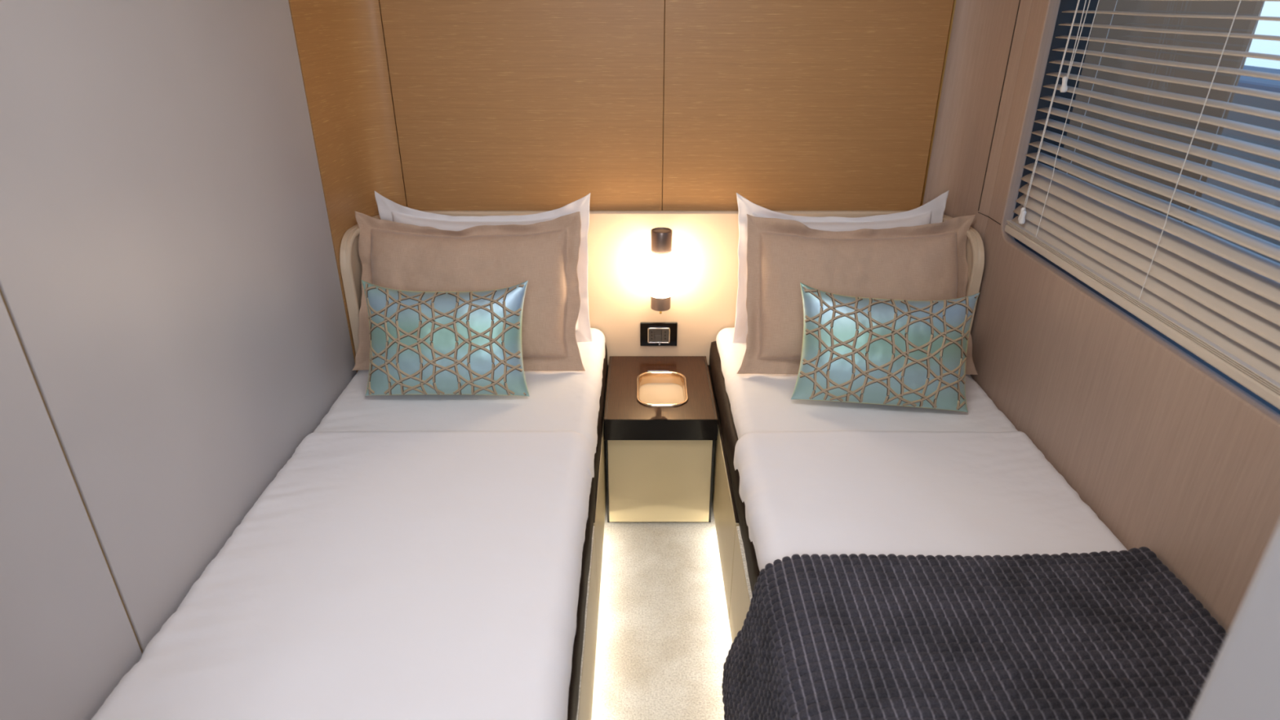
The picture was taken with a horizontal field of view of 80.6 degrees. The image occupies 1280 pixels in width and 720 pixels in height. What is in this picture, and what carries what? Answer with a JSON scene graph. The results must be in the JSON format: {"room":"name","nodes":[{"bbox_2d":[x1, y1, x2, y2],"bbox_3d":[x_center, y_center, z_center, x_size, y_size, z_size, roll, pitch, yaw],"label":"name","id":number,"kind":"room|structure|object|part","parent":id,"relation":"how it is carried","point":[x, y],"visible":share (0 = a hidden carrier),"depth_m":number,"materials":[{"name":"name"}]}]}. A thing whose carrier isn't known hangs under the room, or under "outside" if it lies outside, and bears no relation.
{"room":"yacht cabin bedroom","nodes":[
{"label":"yacht cabin bedroom","id":0,"kind":"room"},
{"bbox_2d":[0,0,356,719],"bbox_3d":[-0.907,0.279,0.629,0.060,2.050,3.290,0,26,0],"label":"wall","id":1,"kind":"structure","parent":0,"point":[171,288],"depth_m":1.32,"materials":[{"name":"white paint"}]},
{"bbox_2d":[0,289,142,653],"bbox_3d":[-0.885,0.048,1.106,0.008,2.050,0.012,0,26,0],"label":"trim","id":2,"kind":"structure","parent":1,"relation":"attached to","point":[0,290],"depth_m":1.16,"materials":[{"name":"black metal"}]},
{"bbox_2d":[288,5,354,358],"bbox_3d":[-0.893,-0.438,2.109,0.027,2.050,0.008,0,26,0],"label":"trim","id":3,"kind":"structure","parent":1,"relation":"attached to","point":[289,6],"depth_m":2.07,"materials":[{"name":"brown"}]},
{"bbox_2d":[288,0,407,372],"bbox_3d":[-0.855,-0.520,2.280,0.086,2.050,0.387,9,27,18],"label":"wall","id":4,"kind":"structure","parent":0,"point":[341,48],"depth_m":2.20,"materials":[{"name":"brown wood"}]},
{"bbox_2d":[567,342,607,719],"bbox_3d":[-0.130,0.407,1.744,0.035,0.096,1.985,0,26,0],"label":"frame","id":5,"kind":"object","parent":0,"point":[575,687],"depth_m":1.65,"materials":[{"name":"wood"}]},
{"bbox_2d":[591,497,732,719],"bbox_3d":[0.300,1.123,1.294,2.600,0.050,3.850,0,26,0],"label":"floor","id":6,"kind":"structure","parent":0,"point":[664,637],"depth_m":2.06,"materials":[{"name":"beige carpet"}]},
{"bbox_2d":[313,328,608,719],"bbox_3d":[-0.494,0.553,1.818,0.766,0.521,1.991,0,26,0],"label":"bed","id":7,"kind":"object","parent":6,"relation":"on","point":[575,401],"visible":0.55,"depth_m":2.06,"materials":[{"name":"white fabric"}]},
{"bbox_2d":[90,431,594,719],"bbox_3d":[-0.498,0.504,1.407,0.761,0.100,1.296,0,26,0],"label":"duvet","id":8,"kind":"object","parent":7,"relation":"on","point":[378,575],"visible":0.99,"depth_m":1.43,"materials":[{"name":"white fabric"}]},
{"bbox_2d":[361,280,529,396],"bbox_3d":[-0.541,-0.058,2.103,0.462,0.308,0.162,0,26,0],"label":"cushion","id":9,"kind":"object","parent":7,"relation":"on","point":[438,343],"visible":1,"depth_m":2.06,"materials":[{"name":"teal fabric"}]},
{"bbox_3d":[-0.497,0.107,2.241,0.760,0.087,0.841,0,26,0],"label":"mattress","id":10,"kind":"part","parent":7,"relation":"part of","materials":[{"name":"white fabric"}]},
{"bbox_2d":[351,211,585,371],"bbox_3d":[-0.518,-0.205,2.271,0.699,0.454,0.236,-1,26,-2],"label":"pillow","id":11,"kind":"object","parent":7,"relation":"on","point":[396,255],"visible":0.6,"depth_m":2.22,"materials":[{"name":"beige fabric"}]},
{"bbox_2d":[374,191,592,342],"bbox_3d":[-0.487,-0.286,2.407,0.671,0.493,0.167,-2,26,-4],"label":"pillow","id":12,"kind":"object","parent":7,"relation":"on","point":[388,210],"visible":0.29,"depth_m":2.35,"materials":[{"name":"white fabric"}]},
{"bbox_3d":[-0.121,0.790,1.436,0.020,0.317,1.097,0,26,0],"label":"panel","id":13,"kind":"part","parent":7,"relation":"part of","materials":[{"name":"beige paint"}]},
{"bbox_3d":[-0.121,0.356,2.332,0.020,0.317,0.882,0,26,0],"label":"panel","id":14,"kind":"part","parent":7,"relation":"part of","materials":[{"name":"beige paint"}]},
{"bbox_2d":[604,355,718,522],"bbox_3d":[0.063,0.264,2.537,0.340,0.414,0.442,0,26,0],"label":"nightstand","id":15,"kind":"object","parent":6,"relation":"on","point":[660,418],"visible":1,"depth_m":2.37,"materials":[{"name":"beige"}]},
{"bbox_3d":[0.061,0.379,2.378,0.321,0.314,0.017,0,26,0],"label":"panel","id":16,"kind":"part","parent":15,"relation":"part of","materials":[{"name":"beige paint"}]},
{"bbox_2d":[636,371,688,406],"bbox_3d":[0.070,0.107,2.436,0.163,0.044,0.232,0,26,0],"label":"recessed tray","id":17,"kind":"object","parent":15,"relation":"on","point":[654,388],"depth_m":2.50,"materials":[{"name":"gold metal"}]},
{"bbox_2d":[707,327,1017,642],"bbox_3d":[0.625,0.553,1.818,0.779,0.521,1.991,0,26,0],"label":"bed","id":18,"kind":"object","parent":6,"relation":"on","point":[745,403],"visible":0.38,"depth_m":2.07,"materials":[{"name":"white fabric"}]},
{"bbox_3d":[0.246,0.356,2.332,0.020,0.317,0.882,0,26,0],"label":"panel","id":19,"kind":"part","parent":18,"relation":"part of","materials":[{"name":"beige paint"}]},
{"bbox_3d":[0.246,0.790,1.436,0.020,0.317,1.097,0,26,0],"label":"panel","id":20,"kind":"part","parent":18,"relation":"part of","materials":[{"name":"beige paint"}]},
{"bbox_2d":[732,190,948,342],"bbox_3d":[0.629,-0.288,2.409,0.657,0.493,0.155,-1,26,-2],"label":"pillow","id":21,"kind":"object","parent":18,"relation":"on","point":[931,212],"visible":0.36,"depth_m":2.35,"materials":[{"name":"white fabric"}]},
{"bbox_2d":[737,213,977,374],"bbox_3d":[0.654,-0.191,2.249,0.720,0.448,0.236,1,26,2],"label":"pillow","id":22,"kind":"object","parent":18,"relation":"on","point":[924,262],"visible":0.75,"depth_m":2.21,"materials":[{"name":"beige fabric"}]},
{"bbox_3d":[0.638,0.108,2.241,0.754,0.090,0.841,0,26,0],"label":"mattress","id":23,"kind":"part","parent":18,"relation":"part of","materials":[{"name":"white fabric"}]},
{"bbox_2d":[791,282,979,412],"bbox_3d":[0.664,-0.033,2.055,0.482,0.312,0.163,3,26,5],"label":"cushion","id":24,"kind":"object","parent":18,"relation":"on","point":[857,349],"visible":1,"depth_m":2.02,"materials":[{"name":"teal fabric"}]},
{"bbox_2d":[733,431,1128,570],"bbox_3d":[0.629,0.500,1.405,0.772,0.092,1.295,0,26,0],"label":"duvet","id":25,"kind":"object","parent":18,"relation":"on","point":[905,493],"visible":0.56,"depth_m":1.70,"materials":[{"name":"white fabric"}]},
{"bbox_2d":[721,546,1227,719],"bbox_3d":[0.588,0.706,1.235,0.832,0.403,0.774,0,26,0],"label":"throw blanket","id":26,"kind":"object","parent":18,"relation":"on","point":[1103,635],"visible":0.97,"depth_m":1.31,"materials":[{"name":"grey fabric"}]},
{"bbox_2d":[379,0,953,210],"bbox_3d":[0.075,-0.593,2.429,1.950,2.050,0.050,0,26,0],"label":"wall","id":27,"kind":"structure","parent":0,"point":[499,104],"depth_m":2.30,"materials":[{"name":"brown wood"}]},
{"bbox_2d":[339,210,984,367],"bbox_3d":[0.065,-0.165,2.430,1.879,0.559,0.318,0,26,0],"label":"headboard","id":28,"kind":"object","parent":27,"relation":"attached to","point":[706,242],"visible":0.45,"depth_m":2.50,"materials":[{"name":"beige leather"}]},
{"bbox_2d":[640,322,677,346],"bbox_3d":[0.065,-0.088,2.615,0.128,0.088,0.016,0,26,0],"label":"power socket","id":29,"kind":"object","parent":28,"relation":"attached to","point":[651,334],"visible":1,"depth_m":2.61,"materials":[{"name":"black plastic"}]},
{"bbox_3d":[0.065,-0.086,2.612,0.077,0.058,0.008,0,26,0],"label":"chrome frame","id":30,"kind":"part","parent":29,"relation":"part of","materials":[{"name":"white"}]},
{"bbox_2d":[635,226,685,313],"bbox_3d":[0.068,-0.283,2.436,0.160,0.283,0.168,0,26,0],"label":"wall lamp","id":31,"kind":"object","parent":28,"relation":"attached to","point":[660,273],"visible":1,"depth_m":2.37,"materials":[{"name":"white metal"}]},
{"bbox_3d":[0.068,-0.279,2.433,0.160,0.160,0.160,0,26,0],"label":"globe","id":32,"kind":"part","parent":31,"relation":"part of","materials":[{"name":"white glass"}]},
{"bbox_2d":[709,341,759,593],"bbox_3d":[0.259,0.407,1.744,0.035,0.096,1.985,0,26,0],"label":"frame","id":33,"kind":"object","parent":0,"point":[727,426],"depth_m":2.06,"materials":[{"name":"beige wood"}]},
{"bbox_2d":[922,0,1032,241],"bbox_3d":[0.995,-0.536,2.312,0.074,2.050,0.310,-10,27,-19],"label":"wall","id":34,"kind":"structure","parent":0,"point":[982,30],"depth_m":2.22,"materials":[{"name":"beige wood"}]},
{"bbox_2d":[920,0,955,206],"bbox_3d":[0.912,-0.586,2.415,0.005,2.050,0.023,0,26,0],"label":"trim","id":35,"kind":"structure","parent":34,"relation":"attached to","point":[954,1],"depth_m":2.30,"materials":[{"name":"brown wood"}]},
{"bbox_2d":[977,212,1000,225],"bbox_3d":[1.014,-0.410,2.184,0.009,0.002,0.135,-2,26,-3],"label":"trim","id":36,"kind":"structure","parent":34,"relation":"attached to","point":[978,212],"depth_m":2.19,"materials":[{"name":"brown"}]},
{"bbox_2d":[977,0,1020,210],"bbox_3d":[1.006,-0.929,2.008,0.003,1.078,0.003,0,26,0],"label":"trim","id":37,"kind":"structure","parent":34,"relation":"attached to","point":[1020,0],"depth_m":2.11,"materials":[{"name":"brown wood"}]},
{"bbox_2d":[969,0,1279,633],"bbox_3d":[1.030,0.263,0.663,0.030,2.050,3.364,0,26,0],"label":"wall","id":38,"kind":"structure","parent":0,"point":[1180,463],"depth_m":1.59,"materials":[{"name":"beige wood"}]},
{"bbox_2d":[1013,0,1279,413],"bbox_3d":[1.095,-0.372,1.233,0.101,0.945,1.723,0,26,0],"label":"window","id":39,"kind":"structure","parent":38,"relation":"in","point":[1065,5],"depth_m":1.92,"materials":[{"name":"black"}]},
{"bbox_2d":[1004,0,1279,409],"bbox_3d":[1.049,-0.379,1.230,0.081,0.801,1.564,0,26,0],"label":"blind","id":40,"kind":"object","parent":39,"relation":"attached to","point":[1216,298],"visible":1,"depth_m":1.48,"materials":[{"name":"white"}]},
{"bbox_3d":[1.030,-0.706,1.849,0.003,0.690,0.034,-12,28,-23],"label":"pull cord","id":41,"kind":"part","parent":40,"relation":"part of","materials":[{"name":"white fabric"}]},
{"bbox_3d":[1.026,-0.702,1.840,0.022,0.690,0.015,0,26,0],"label":"pull cord","id":42,"kind":"part","parent":40,"relation":"part of","materials":[{"name":"white fabric"}]},
{"bbox_3d":[1.034,-0.637,1.797,0.025,0.770,0.002,0,26,0],"label":"ladder cord","id":43,"kind":"part","parent":40,"relation":"part of","materials":[{"name":"white fabric"}]},
{"bbox_3d":[1.031,-0.841,1.744,0.005,0.355,0.028,13,29,25],"label":"pull cord","id":44,"kind":"part","parent":40,"relation":"part of","materials":[{"name":"white fabric"}]},
{"bbox_3d":[1.030,-0.833,1.727,0.014,0.355,0.008,9,27,18],"label":"pull cord","id":45,"kind":"part","parent":40,"relation":"part of","materials":[{"name":"white fabric"}]},
{"bbox_3d":[1.073,-0.637,1.799,0.033,0.770,0.002,0,26,0],"label":"ladder cord","id":46,"kind":"part","parent":40,"relation":"part of","materials":[{"name":"white fabric"}]},
{"bbox_3d":[1.037,-0.028,1.400,0.042,0.020,1.564,0,26,0],"label":"rail","id":47,"kind":"part","parent":40,"relation":"part of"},
{"bbox_3d":[1.034,-0.442,1.395,0.025,0.770,0.002,0,26,0],"label":"ladder cord","id":48,"kind":"part","parent":40,"relation":"part of","materials":[{"name":"white fabric"}]},
{"bbox_3d":[1.073,-0.443,1.397,0.033,0.770,0.002,0,26,0],"label":"ladder cord","id":49,"kind":"part","parent":40,"relation":"part of","materials":[{"name":"white fabric"}]},
{"bbox_2d":[1188,521,1279,719],"bbox_3d":[0.703,0.323,0.538,0.623,2.050,0.068,0,26,0],"label":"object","id":50,"kind":"structure","parent":38,"relation":"in","point":[1242,682],"depth_m":0.48,"materials":[{"name":"grey paint"}]},
{"label":"outside","id":51,"kind":"structure","parent":0,"visible":0},
{"bbox_2d":[1191,65,1279,263],"bbox_3d":[2.600,0.013,2.784,0.600,1.850,10.000,0,26,0],"label":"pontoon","id":52,"kind":"object","parent":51,"point":[1268,85],"visible":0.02,"depth_m":2.86,"materials":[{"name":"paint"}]},
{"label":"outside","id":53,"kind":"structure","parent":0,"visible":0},
{"bbox_2d":[1058,0,1265,226],"bbox_3d":[1.577,-0.947,2.530,0.815,3.800,0.140,0,26,0],"label":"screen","id":54,"kind":"object","parent":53,"point":[1252,8],"visible":0.09,"depth_m":2.46,"materials":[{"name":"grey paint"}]}
]}

